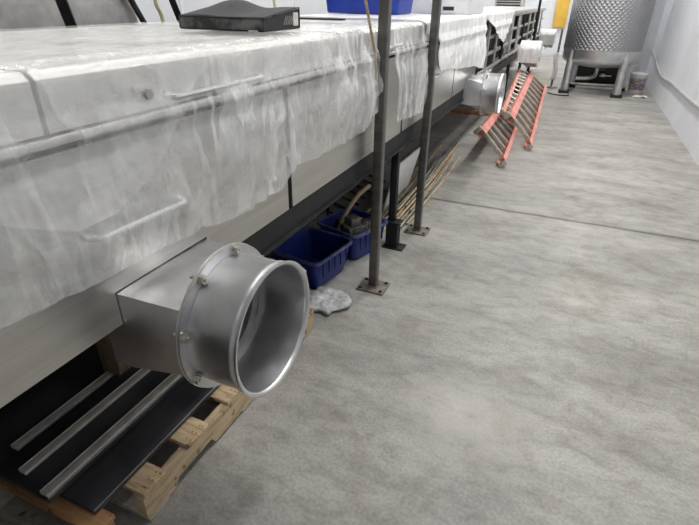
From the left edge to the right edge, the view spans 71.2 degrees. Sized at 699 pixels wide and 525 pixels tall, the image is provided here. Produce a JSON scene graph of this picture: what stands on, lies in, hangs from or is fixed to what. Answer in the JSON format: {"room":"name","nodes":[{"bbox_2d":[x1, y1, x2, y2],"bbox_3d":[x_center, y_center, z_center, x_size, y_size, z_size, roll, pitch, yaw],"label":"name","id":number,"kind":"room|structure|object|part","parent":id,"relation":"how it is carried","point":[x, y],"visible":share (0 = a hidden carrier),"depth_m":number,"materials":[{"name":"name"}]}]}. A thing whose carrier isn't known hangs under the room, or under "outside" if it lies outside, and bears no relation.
{"room":"processing plant","nodes":[
{"label":"processing plant","id":0,"kind":"room"},
{"bbox_2d":[135,0,331,24],"bbox_3d":[-1.073,-4.547,6.881,0.150,4.600,24.200,12,31,20],"label":"wall","id":1,"kind":"structure","parent":0,"point":[147,7],"depth_m":5.68,"materials":[{"name":"white paint"}]},
{"bbox_2d":[180,0,295,13],"bbox_3d":[-1.613,-3.867,5.613,0.010,4.600,3.930,12,31,20],"label":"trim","id":2,"kind":"structure","parent":1,"relation":"attached to","point":[181,4],"depth_m":5.49,"materials":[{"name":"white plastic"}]},
{"bbox_2d":[0,54,698,524],"bbox_3d":[1.576,-1.850,7.016,5.900,0.200,24.200,12,31,20],"label":"floor","id":3,"kind":"structure","parent":0,"point":[531,357],"depth_m":2.44,"materials":[{"name":"concrete"}]},
{"bbox_2d":[0,478,115,524],"bbox_3d":[-1.399,1.039,1.256,0.887,0.139,1.214,12,31,20],"label":"wooden pallet","id":4,"kind":"object","parent":3,"relation":"on","point":[18,506],"visible":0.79,"depth_m":1.64,"materials":[{"name":"orange wood"}]},
{"bbox_2d":[55,0,77,27],"bbox_3d":[-1.697,-1.300,3.136,0.084,2.466,0.615,12,31,20],"label":"strut","id":5,"kind":"object","parent":3,"relation":"on","point":[64,8],"visible":0.02,"depth_m":2.94,"materials":[{"name":"black metal"}]},
{"bbox_2d":[0,0,146,31],"bbox_3d":[-3.005,-0.544,2.072,0.881,2.100,5.420,12,31,20],"label":"steel vat","id":6,"kind":"object","parent":3,"relation":"on","point":[15,15],"visible":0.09,"depth_m":3.24,"materials":[{"name":"silver metal"}]},
{"bbox_2d":[153,0,164,22],"bbox_3d":[-1.356,-1.367,3.396,0.046,2.473,0.396,12,31,20],"label":"hose","id":7,"kind":"object","parent":3,"relation":"on","point":[157,7],"visible":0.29,"depth_m":3.34,"materials":[{"name":"yellow rubber"}]},
{"bbox_2d":[169,0,180,22],"bbox_3d":[-1.137,-1.488,3.644,0.060,2.332,1.031,12,31,20],"label":"strut","id":8,"kind":"object","parent":3,"relation":"on","point":[173,3],"visible":0.02,"depth_m":3.33,"materials":[{"name":"black metal"}]},
{"bbox_2d":[110,307,313,520],"bbox_3d":[-0.858,0.478,2.304,0.913,0.140,1.235,12,31,20],"label":"wooden pallet","id":9,"kind":"object","parent":3,"relation":"on","point":[147,492],"visible":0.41,"depth_m":1.80,"materials":[{"name":"brown wood"}]},
{"bbox_2d":[0,343,112,465],"bbox_3d":[-1.216,0.499,2.080,0.375,0.026,1.160,12,31,20],"label":"sheet","id":10,"kind":"object","parent":9,"relation":"on","point":[24,412],"visible":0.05,"depth_m":1.97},
{"bbox_2d":[10,371,113,450],"bbox_3d":[-1.000,0.453,2.123,0.037,0.017,0.960,12,31,20],"label":"bar","id":11,"kind":"object","parent":10,"relation":"on","point":[74,401],"visible":0.47,"depth_m":1.88,"materials":[{"name":"grey metal"}]},
{"bbox_2d":[96,334,131,375],"bbox_3d":[-0.990,0.174,1.962,0.100,0.662,0.090,12,31,20],"label":"block","id":12,"kind":"object","parent":10,"relation":"on","point":[104,347],"visible":0.13,"depth_m":2.04,"materials":[{"name":"brown wood"}]},
{"bbox_2d":[0,367,184,503],"bbox_3d":[-0.873,0.517,2.010,0.259,0.025,1.016,12,31,20],"label":"sheet","id":13,"kind":"object","parent":9,"relation":"on","point":[40,476],"visible":0.61,"depth_m":1.78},
{"bbox_2d":[18,368,150,474],"bbox_3d":[-0.885,0.477,2.038,0.034,0.017,1.025,12,31,20],"label":"bar","id":14,"kind":"object","parent":13,"relation":"on","point":[32,463],"visible":0.55,"depth_m":1.80,"materials":[{"name":"grey metal"}]},
{"bbox_2d":[40,374,181,497],"bbox_3d":[-0.763,0.511,1.979,0.034,0.017,1.053,12,31,20],"label":"bar","id":15,"kind":"object","parent":13,"relation":"on","point":[92,450],"visible":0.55,"depth_m":1.75,"materials":[{"name":"grey metal"}]},
{"bbox_2d":[59,378,220,514],"bbox_3d":[-0.693,0.567,1.972,0.175,0.023,0.976,12,31,20],"label":"sheet","id":16,"kind":"object","parent":9,"relation":"on","point":[91,491],"visible":0.53,"depth_m":1.76,"materials":[{"name":"black metal"}]},
{"bbox_2d":[0,16,505,407],"bbox_3d":[-0.400,-0.417,2.573,1.441,1.468,6.800,12,31,20],"label":"machine","id":17,"kind":"object","parent":3,"relation":"on","point":[92,154],"visible":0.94,"depth_m":1.30,"materials":[{"name":"metal"}]},
{"bbox_3d":[-1.504,0.004,0.351,1.101,0.118,1.950,12,31,20],"label":"lid panel","id":18,"kind":"part","parent":17,"relation":"part of","materials":[{"name":"silver metal"}]},
{"bbox_3d":[-0.526,-0.114,1.245,0.043,0.023,0.323,12,31,20],"label":"door handle","id":19,"kind":"part","parent":17,"relation":"part of","materials":[{"name":"silver metal"}]},
{"bbox_3d":[-0.529,-0.121,1.310,0.014,0.468,1.400,12,31,20],"label":"panel","id":20,"kind":"part","parent":17,"relation":"part of","materials":[{"name":"silver metal"}]},
{"bbox_3d":[-0.829,-0.727,1.717,1.101,0.118,1.406,12,31,20],"label":"lid panel","id":21,"kind":"part","parent":17,"relation":"part of","materials":[{"name":"silver metal"}]},
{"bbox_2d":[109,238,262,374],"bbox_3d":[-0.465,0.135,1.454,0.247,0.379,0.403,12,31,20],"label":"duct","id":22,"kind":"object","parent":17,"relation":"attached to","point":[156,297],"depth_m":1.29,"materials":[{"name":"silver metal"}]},
{"bbox_2d":[0,22,382,253],"bbox_3d":[-1.067,-0.255,1.231,1.212,0.520,3.566,12,31,20],"label":"plastic film","id":23,"kind":"object","parent":17,"relation":"on","point":[238,99],"visible":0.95,"depth_m":1.54,"materials":[{"name":"white"}]},
{"bbox_2d":[178,0,299,31],"bbox_3d":[-0.445,-1.007,1.981,0.388,0.105,0.310,11,30,18],"label":"case","id":24,"kind":"object","parent":23,"relation":"on","point":[228,15],"visible":1,"depth_m":1.92,"materials":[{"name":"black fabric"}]},
{"bbox_3d":[-0.268,-0.964,1.932,0.005,0.069,0.290,11,30,18],"label":"panel","id":25,"kind":"part","parent":24,"relation":"part of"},
{"bbox_3d":[-0.372,-0.514,1.412,0.039,0.017,0.443,12,31,20],"label":"lid handle","id":26,"kind":"part","parent":17,"relation":"part of","materials":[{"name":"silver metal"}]},
{"bbox_3d":[-0.037,-0.866,2.153,0.026,0.020,6.800,12,31,20],"label":"rail","id":27,"kind":"part","parent":17,"relation":"part of","materials":[{"name":"silver metal"}]},
{"bbox_3d":[-0.263,-1.341,2.864,1.101,0.118,1.408,12,31,20],"label":"lid panel","id":28,"kind":"part","parent":17,"relation":"part of","materials":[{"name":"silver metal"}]},
{"bbox_3d":[0.043,-0.741,2.469,0.014,0.468,1.403,12,31,20],"label":"panel","id":29,"kind":"part","parent":17,"relation":"part of","materials":[{"name":"silver metal"}]},
{"bbox_2d":[300,17,426,121],"bbox_3d":[-0.204,-1.220,3.062,1.223,0.567,0.842,12,31,20],"label":"plastic film","id":30,"kind":"object","parent":17,"relation":"on","point":[398,36],"depth_m":2.81,"materials":[{"name":"white plastic"}]},
{"bbox_3d":[-0.346,-1.547,3.078,0.213,0.012,0.818,-20,35,-33],"label":"black strip","id":31,"kind":"part","parent":30,"relation":"part of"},
{"bbox_3d":[0.301,-1.951,4.003,1.101,0.118,1.388,12,31,20],"label":"lid panel","id":32,"kind":"part","parent":17,"relation":"part of","materials":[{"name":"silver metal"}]},
{"bbox_3d":[0.207,-1.142,2.584,0.039,0.017,0.443,12,31,20],"label":"lid handle","id":33,"kind":"part","parent":17,"relation":"part of","materials":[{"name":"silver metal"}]},
{"bbox_2d":[300,13,486,71],"bbox_3d":[0.441,-1.907,4.311,1.183,0.513,2.230,12,31,20],"label":"plastic film","id":34,"kind":"object","parent":17,"relation":"on","point":[462,38],"visible":0.8,"depth_m":3.96,"materials":[{"name":"white plastic"}]},
{"bbox_2d":[326,0,412,14],"bbox_3d":[0.174,-2.291,4.107,0.748,0.344,0.480,12,31,20],"label":"storage bin","id":35,"kind":"object","parent":34,"relation":"on","point":[333,6],"visible":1,"depth_m":4.02,"materials":[{"name":"blue plastic"}]},
{"bbox_2d":[411,0,483,14],"bbox_3d":[0.946,-2.539,4.637,0.550,0.300,0.752,12,31,20],"label":"box","id":36,"kind":"object","parent":34,"relation":"on","point":[464,7],"visible":0.81,"depth_m":4.38,"materials":[{"name":"plastic"}]},
{"bbox_3d":[0.309,-0.454,3.416,0.048,0.723,0.048,12,31,20],"label":"frame leg","id":37,"kind":"part","parent":17,"relation":"part of","materials":[{"name":"black metal"}]},
{"bbox_3d":[0.613,-1.358,3.622,0.014,0.468,1.390,12,31,20],"label":"panel","id":38,"kind":"part","parent":17,"relation":"part of","materials":[{"name":"silver metal"}]},
{"bbox_3d":[1.105,-1.891,4.618,0.014,0.468,1.015,12,31,20],"label":"panel","id":39,"kind":"part","parent":17,"relation":"part of","materials":[{"name":"silver metal"}]},
{"bbox_2d":[460,73,485,110],"bbox_3d":[1.245,-1.717,4.913,0.247,0.379,0.403,12,31,20],"label":"duct","id":40,"kind":"object","parent":17,"relation":"attached to","point":[474,91],"depth_m":4.74,"materials":[{"name":"silver metal"}]},
{"bbox_2d":[265,206,329,257],"bbox_3d":[-0.520,-0.338,3.491,0.400,0.450,0.920,12,31,20],"label":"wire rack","id":41,"kind":"object","parent":3,"relation":"on","point":[328,208],"visible":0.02,"depth_m":3.82,"materials":[{"name":"black metal"}]},
{"bbox_2d":[270,227,351,288],"bbox_3d":[-0.244,-0.023,3.155,0.400,0.219,0.448,18,33,28],"label":"storage bin","id":42,"kind":"object","parent":3,"relation":"on","point":[322,253],"visible":0.91,"depth_m":3.21,"materials":[{"name":"blue plastic"}]},
{"bbox_2d":[309,286,351,314],"bbox_3d":[-0.147,0.220,2.874,0.314,0.067,0.260,12,31,20],"label":"crumpled bag","id":43,"kind":"object","parent":3,"relation":"on","point":[326,300],"visible":0.84,"depth_m":2.84,"materials":[{"name":"white plastic"}]},
{"bbox_2d":[341,196,358,205],"bbox_3d":[-0.052,-0.589,4.412,0.020,0.020,0.439,-19,34,-32],"label":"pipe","id":44,"kind":"object","parent":3,"relation":"on","point":[343,197],"visible":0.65,"depth_m":4.35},
{"bbox_2d":[317,207,387,259],"bbox_3d":[0.020,-0.198,3.485,0.390,0.219,0.408,23,36,35],"label":"storage bin","id":45,"kind":"object","parent":3,"relation":"on","point":[360,246],"depth_m":3.38,"materials":[{"name":"blue plastic"}]},
{"bbox_3d":[-0.059,-0.268,3.523,0.040,0.122,0.126,26,37,38],"label":"metal bracket","id":46,"kind":"part","parent":45,"relation":"part of","materials":[{"name":"black metal"}]},
{"bbox_2d":[337,183,370,229],"bbox_3d":[0.022,-0.326,3.469,0.332,0.426,0.045,-23,36,-37],"label":"flexible hose","id":47,"kind":"object","parent":45,"relation":"in","point":[366,187],"visible":0.72,"depth_m":3.40,"materials":[{"name":"beige plastic"}]},
{"bbox_2d":[340,214,370,234],"bbox_3d":[0.084,-0.224,3.458,0.294,0.256,0.139,-19,34,-32],"label":"motor","id":48,"kind":"object","parent":45,"relation":"in","point":[353,225],"visible":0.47,"depth_m":3.36,"materials":[{"name":"grey metal"}]},
{"bbox_3d":[0.142,-0.249,3.493,0.150,0.140,0.125,-19,34,-32],"label":"motor","id":49,"kind":"part","parent":48,"relation":"part of","materials":[{"name":"grey metal"}]},
{"bbox_2d":[349,190,366,199],"bbox_3d":[0.016,-0.662,4.550,0.020,0.020,0.439,-19,34,-32],"label":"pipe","id":50,"kind":"object","parent":3,"relation":"on","point":[351,191],"visible":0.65,"depth_m":4.49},
{"bbox_2d":[356,0,391,295],"bbox_3d":[0.171,-1.251,2.310,0.176,3.200,0.150,12,31,20],"label":"steel post","id":51,"kind":"object","parent":3,"relation":"on","point":[373,285],"visible":1,"depth_m":2.63,"materials":[{"name":"grey metal"}]},
{"bbox_2d":[364,0,377,91],"bbox_3d":[0.111,-0.787,2.469,0.027,1.332,0.395,10,30,16],"label":"hose","id":52,"kind":"object","parent":51,"relation":"hanging from","point":[365,1],"visible":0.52,"depth_m":2.29,"materials":[{"name":"rubber"}]},
{"bbox_3d":[0.150,0.149,3.071,0.176,0.012,0.150,12,31,20],"label":"plate","id":53,"kind":"part","parent":51,"relation":"part of","materials":[{"name":"grey metal"}]},
{"bbox_2d":[383,147,454,231],"bbox_3d":[0.782,-0.823,4.869,0.043,0.018,2.662,12,30,19],"label":"metal rod","id":54,"kind":"object","parent":3,"relation":"on","point":[437,169],"visible":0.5,"depth_m":4.97,"materials":[{"name":"metal"}]},
{"bbox_2d":[405,157,442,206],"bbox_3d":[0.772,-0.829,4.833,0.043,0.018,1.570,11,30,18],"label":"metal rod","id":55,"kind":"object","parent":54,"relation":"on","point":[427,180],"visible":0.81,"depth_m":4.80,"materials":[{"name":"grey metal"}]},
{"bbox_2d":[397,152,445,204],"bbox_3d":[0.740,-0.848,4.915,0.043,0.018,2.076,12,30,19],"label":"metal rod","id":56,"kind":"object","parent":3,"relation":"on","point":[444,152],"visible":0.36,"depth_m":4.61,"materials":[{"name":"metal"}]},
{"bbox_2d":[404,0,441,235],"bbox_3d":[0.551,-1.653,3.062,0.176,3.200,0.150,12,31,20],"label":"steel post","id":57,"kind":"object","parent":3,"relation":"on","point":[416,229],"visible":1,"depth_m":3.39,"materials":[{"name":"grey metal"}]},
{"bbox_3d":[0.530,-0.253,3.822,0.176,0.012,0.150,12,31,20],"label":"plate","id":58,"kind":"part","parent":57,"relation":"part of","materials":[{"name":"grey metal"}]},
{"bbox_2d":[409,145,441,182],"bbox_3d":[0.739,-0.972,5.096,0.043,0.018,2.087,12,30,19],"label":"metal rod","id":59,"kind":"object","parent":3,"relation":"on","point":[413,177],"visible":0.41,"depth_m":5.39,"materials":[{"name":"grey metal"}]},
{"bbox_2d":[401,156,451,218],"bbox_3d":[0.767,-0.732,4.701,0.043,0.018,2.190,12,30,19],"label":"metal rod","id":60,"kind":"object","parent":3,"relation":"on","point":[435,179],"visible":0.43,"depth_m":4.82,"materials":[{"name":"metal"}]},
{"bbox_2d":[397,142,457,211],"bbox_3d":[0.803,-0.873,4.963,0.043,0.018,2.931,12,30,20],"label":"metal rod","id":61,"kind":"object","parent":3,"relation":"on","point":[457,142],"visible":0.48,"depth_m":5.30,"materials":[{"name":"metal"}]},
{"bbox_2d":[386,157,440,218],"bbox_3d":[0.628,-0.719,4.627,0.043,0.018,2.146,12,30,20],"label":"metal rod","id":62,"kind":"object","parent":61,"relation":"on","point":[405,198],"visible":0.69,"depth_m":4.48,"materials":[{"name":"grey metal"}]},
{"bbox_2d":[397,161,435,210],"bbox_3d":[0.684,-0.771,4.725,0.043,0.018,1.509,11,30,18],"label":"cane","id":63,"kind":"object","parent":61,"relation":"on","point":[412,193],"visible":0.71,"depth_m":4.39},
{"bbox_2d":[397,142,459,218],"bbox_3d":[0.860,-0.886,4.942,0.043,0.018,2.755,12,30,19],"label":"cane","id":64,"kind":"object","parent":3,"relation":"on","point":[437,172],"visible":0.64,"depth_m":4.79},
{"bbox_2d":[404,157,454,219],"bbox_3d":[0.827,-0.759,4.754,0.043,0.018,2.022,12,30,19],"label":"metal rod","id":65,"kind":"object","parent":3,"relation":"on","point":[454,157],"visible":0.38,"depth_m":4.95,"materials":[{"name":"brown metal"}]},
{"bbox_2d":[400,153,455,227],"bbox_3d":[0.797,-0.740,4.670,0.043,0.018,2.353,11,30,19],"label":"cane","id":66,"kind":"object","parent":65,"relation":"on","point":[432,187],"visible":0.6,"depth_m":4.43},
{"bbox_2d":[409,159,452,210],"bbox_3d":[0.836,-0.790,4.764,0.043,0.018,1.631,12,30,20],"label":"cane","id":67,"kind":"object","parent":65,"relation":"on","point":[413,206],"visible":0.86,"depth_m":4.72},
{"bbox_2d":[406,156,460,224],"bbox_3d":[0.878,-0.765,4.765,0.043,0.018,2.102,12,30,20],"label":"metal rod","id":68,"kind":"object","parent":3,"relation":"on","point":[440,184],"visible":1,"depth_m":4.61,"materials":[{"name":"metal"}]},
{"bbox_2d":[450,108,491,115],"bbox_3d":[1.929,-2.392,7.751,0.920,0.060,0.100,12,31,20],"label":"batten","id":69,"kind":"object","parent":3,"relation":"on","point":[455,110],"visible":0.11,"depth_m":7.73,"materials":[{"name":"orange wood"}]},
{"bbox_2d":[473,113,517,167],"bbox_3d":[1.846,-1.656,6.041,0.415,0.414,1.944,11,30,18],"label":"step ladder","id":70,"kind":"object","parent":3,"relation":"on","point":[486,127],"visible":0.86,"depth_m":5.69,"materials":[{"name":"metal"}]},
{"bbox_3d":[1.763,-1.769,6.081,0.120,0.215,1.837,11,30,19],"label":"rail","id":71,"kind":"part","parent":70,"relation":"part of","materials":[{"name":"metal"}]},
{"bbox_3d":[1.990,-1.512,6.075,0.095,0.095,1.884,11,30,18],"label":"rail","id":72,"kind":"part","parent":70,"relation":"part of","materials":[{"name":"metal"}]},
{"bbox_2d":[494,0,525,66],"bbox_3d":[4.211,-6.304,13.094,0.700,1.900,0.615,12,31,20],"label":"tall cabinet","id":73,"kind":"object","parent":3,"relation":"on","point":[517,3],"visible":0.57,"depth_m":12.61,"materials":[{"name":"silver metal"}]},
{"bbox_2d":[475,6,552,110],"bbox_3d":[2.699,-3.772,8.846,1.441,1.462,8.680,12,31,20],"label":"frame","id":74,"kind":"object","parent":3,"relation":"on","point":[522,26],"visible":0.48,"depth_m":7.72,"materials":[{"name":"black metal"}]},
{"bbox_2d":[483,9,514,41],"bbox_3d":[1.341,-2.957,6.101,1.175,0.352,2.213,12,31,20],"label":"plastic film","id":75,"kind":"object","parent":74,"relation":"on","point":[501,19],"visible":0.68,"depth_m":5.88,"materials":[{"name":"white plastic"}]},
{"bbox_3d":[2.514,-2.842,7.877,0.048,0.723,0.048,12,31,20],"label":"frame leg","id":76,"kind":"part","parent":74,"relation":"part of","materials":[{"name":"black metal"}]},
{"bbox_3d":[3.048,-3.837,8.664,0.030,0.040,8.640,12,31,20],"label":"rail","id":77,"kind":"part","parent":74,"relation":"part of","materials":[{"name":"silver metal"}]},
{"bbox_3d":[2.366,-3.381,7.228,0.015,0.470,0.700,12,31,20],"label":"grey panel","id":78,"kind":"part","parent":74,"relation":"part of","materials":[{"name":"silver metal"}]},
{"bbox_3d":[2.563,-4.448,8.577,1.085,0.021,8.640,12,31,20],"label":"panel","id":79,"kind":"part","parent":74,"relation":"part of","materials":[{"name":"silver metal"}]},
{"bbox_3d":[3.034,-4.138,8.510,0.030,0.035,8.640,12,31,20],"label":"rail","id":80,"kind":"part","parent":74,"relation":"part of","materials":[{"name":"silver metal"}]},
{"bbox_3d":[3.032,-3.982,8.594,0.030,0.040,8.640,12,31,20],"label":"rail","id":81,"kind":"part","parent":74,"relation":"part of","materials":[{"name":"silver metal"}]},
{"bbox_3d":[3.055,-4.310,8.407,0.030,0.045,8.640,12,31,20],"label":"rail","id":82,"kind":"part","parent":74,"relation":"part of","materials":[{"name":"silver metal"}]},
{"bbox_3d":[2.825,-3.879,8.158,0.015,0.470,0.400,12,31,20],"label":"grey panel","id":83,"kind":"part","parent":74,"relation":"part of","materials":[{"name":"silver metal"}]},
{"bbox_2d":[517,40,542,62],"bbox_3d":[3.085,-3.598,8.307,0.342,0.334,0.454,12,31,20],"label":"plastic cover","id":84,"kind":"object","parent":74,"relation":"on","point":[530,51],"visible":1,"depth_m":8.14,"materials":[{"name":"white plastic"}]},
{"bbox_2d":[539,29,556,44],"bbox_3d":[4.795,-5.450,11.767,0.342,0.333,0.452,12,31,20],"label":"plastic cover","id":85,"kind":"object","parent":74,"relation":"on","point":[548,36],"visible":1,"depth_m":11.60,"materials":[{"name":"white plastic"}]},
{"bbox_2d":[499,68,546,150],"bbox_3d":[2.638,-2.438,7.356,0.536,0.552,3.680,11,30,18],"label":"step ladder","id":86,"kind":"object","parent":3,"relation":"on","point":[531,82],"visible":0.96,"depth_m":6.83,"materials":[{"name":"metal"}]},
{"bbox_3d":[2.448,-2.632,7.318,0.067,0.182,3.349,11,30,17],"label":"rail","id":87,"kind":"part","parent":86,"relation":"part of","materials":[{"name":"red metal"}]},
{"bbox_3d":[2.577,-2.544,7.265,0.113,0.243,3.406,12,30,19],"label":"rail","id":88,"kind":"part","parent":86,"relation":"part of","materials":[{"name":"metal"}]},
{"bbox_3d":[2.844,-2.309,7.360,0.089,0.283,3.636,11,30,19],"label":"rail","id":89,"kind":"part","parent":86,"relation":"part of","materials":[{"name":"metal"}]},
{"bbox_2d":[526,0,541,74],"bbox_3d":[3.566,-4.889,9.107,0.140,3.200,0.140,12,31,20],"label":"slim pole","id":90,"kind":"object","parent":3,"relation":"on","point":[540,1],"visible":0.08,"depth_m":9.27,"materials":[{"name":"black metal"}]},
{"bbox_2d":[547,29,563,87],"bbox_3d":[4.237,-4.160,9.982,0.240,1.100,0.240,12,31,20],"label":"stand","id":91,"kind":"object","parent":3,"relation":"on","point":[561,34],"visible":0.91,"depth_m":9.87,"materials":[{"name":"silver metal"}]},
{"bbox_2d":[550,52,559,79],"bbox_3d":[4.213,-4.022,10.000,0.137,0.524,0.049,12,31,20],"label":"cloth","id":92,"kind":"object","parent":91,"relation":"hanging from","point":[556,55],"visible":1,"depth_m":10.00,"materials":[{"name":"white fabric"}]},
{"bbox_2d":[575,65,618,83],"bbox_3d":[5.332,-4.200,10.663,1.120,0.550,0.670,12,31,20],"label":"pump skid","id":93,"kind":"object","parent":3,"relation":"on","point":[582,70],"visible":0.41,"depth_m":10.51,"materials":[{"name":"black metal"}]},
{"bbox_2d":[558,0,655,97],"bbox_3d":[4.916,-4.930,9.061,1.400,3.350,1.400,12,31,20],"label":"tank","id":94,"kind":"object","parent":3,"relation":"on","point":[600,33],"visible":1,"depth_m":8.91,"materials":[{"name":"silver metal"}]},
{"bbox_3d":[4.263,-3.737,9.508,0.148,0.752,0.146,12,31,20],"label":"leg","id":95,"kind":"part","parent":94,"relation":"part of","materials":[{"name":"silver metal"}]},
{"bbox_3d":[4.723,-4.119,10.225,0.146,0.752,0.148,12,31,20],"label":"leg","id":96,"kind":"part","parent":94,"relation":"part of","materials":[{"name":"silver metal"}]},
{"bbox_3d":[5.075,-3.508,9.109,0.146,0.752,0.148,12,31,20],"label":"leg","id":97,"kind":"part","parent":94,"relation":"part of","materials":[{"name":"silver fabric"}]},
{"bbox_2d":[627,72,648,93],"bbox_3d":[5.696,-3.550,9.662,0.322,0.372,0.321,12,31,20],"label":"plastic bucket","id":98,"kind":"object","parent":3,"relation":"on","point":[637,81],"visible":1,"depth_m":9.57,"materials":[{"name":"plastic"}]},
{"bbox_3d":[5.698,-3.691,9.585,0.320,0.050,0.320,12,31,20],"label":"lid","id":99,"kind":"part","parent":98,"relation":"part of","materials":[{"name":"white plastic"}]},
{"bbox_2d":[628,0,658,84],"bbox_3d":[5.985,-5.660,9.230,0.148,4.500,0.150,12,31,20],"label":"drain pipe","id":100,"kind":"object","parent":3,"relation":"on","point":[637,65],"visible":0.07,"depth_m":9.84,"materials":[{"name":"white plastic"}]},
{"bbox_3d":[0.486,-0.801,4.820,0.084,0.018,1.612,12,31,20],"label":"metal rod","id":101,"kind":"object","parent":3,"relation":"on","visible":0},
{"bbox_2d":[366,160,418,211],"bbox_3d":[0.469,-0.778,4.731,0.043,0.018,2.010,12,30,19],"label":"metal rod","id":102,"kind":"object","parent":101,"relation":"on","point":[384,195],"visible":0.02,"depth_m":4.39,"materials":[{"name":"grey metal"}]},
{"bbox_3d":[0.597,-0.791,4.805,0.065,0.018,1.586,12,31,20],"label":"metal rod","id":103,"kind":"object","parent":3,"relation":"on","visible":0},
{"bbox_2d":[382,144,419,209],"bbox_3d":[0.472,-0.762,4.265,0.120,0.413,0.690,12,31,20],"label":"panel","id":104,"kind":"object","parent":103,"relation":"on","point":[407,163],"visible":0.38,"depth_m":4.28,"materials":[{"name":"white plastic"}]},
{"bbox_3d":[0.494,-0.656,4.553,0.084,0.018,1.812,12,31,20],"label":"metal rod","id":105,"kind":"object","parent":3,"relation":"on","visible":0},
{"bbox_2d":[382,174,417,217],"bbox_3d":[0.516,-0.666,4.527,0.043,0.018,1.581,11,30,18],"label":"metal rod","id":106,"kind":"object","parent":105,"relation":"on","point":[409,186],"visible":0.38,"depth_m":4.40,"materials":[{"name":"brown metal"}]},
{"bbox_2d":[382,151,438,213],"bbox_3d":[0.617,-0.800,4.777,0.043,0.018,2.261,12,30,19],"label":"metal rod","id":107,"kind":"object","parent":105,"relation":"on","point":[430,160],"visible":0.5,"depth_m":4.59,"materials":[{"name":"grey metal"}]},
{"bbox_2d":[484,0,572,54],"bbox_3d":[6.388,-9.154,15.575,5.670,4.600,0.200,12,31,20],"label":"wall","id":108,"kind":"structure","parent":0,"point":[549,13],"depth_m":16.03,"materials":[{"name":"white paint"}]},
{"bbox_2d":[552,0,569,27],"bbox_3d":[6.846,-8.722,15.378,0.380,2.360,0.115,12,31,20],"label":"panel","id":109,"kind":"object","parent":108,"relation":"attached to","point":[562,6],"visible":1,"depth_m":15.70,"materials":[{"name":"paint"}]},
{"bbox_2d":[625,0,665,80],"bbox_3d":[7.300,-7.455,12.470,1.170,4.600,5.540,12,31,20],"label":"wall","id":110,"kind":"structure","parent":0,"point":[661,3],"depth_m":10.74,"materials":[{"name":"white paint"}]},
{"bbox_2d":[645,0,698,166],"bbox_3d":[4.261,-3.377,4.871,0.150,4.600,24.200,12,31,20],"label":"wall","id":111,"kind":"structure","parent":0,"point":[676,44],"depth_m":7.66,"materials":[{"name":"white paint"}]},
{"bbox_2d":[651,50,698,109],"bbox_3d":[4.380,-2.105,6.205,0.065,0.277,11.351,12,31,20],"label":"conduit","id":112,"kind":"object","parent":111,"relation":"attached to","point":[682,93],"visible":1,"depth_m":7.37,"materials":[{"name":"white plastic"}]},
{"bbox_3d":[0.504,-0.745,4.719,0.053,0.018,1.705,12,31,20],"label":"metal rod","id":113,"kind":"object","parent":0,"visible":0},
{"bbox_2d":[382,139,442,201],"bbox_3d":[0.729,-1.031,5.204,0.043,0.018,2.444,12,30,19],"label":"metal rod","id":114,"kind":"object","parent":113,"relation":"on","point":[416,168],"visible":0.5,"depth_m":5.57,"materials":[{"name":"metal"}]}
]}

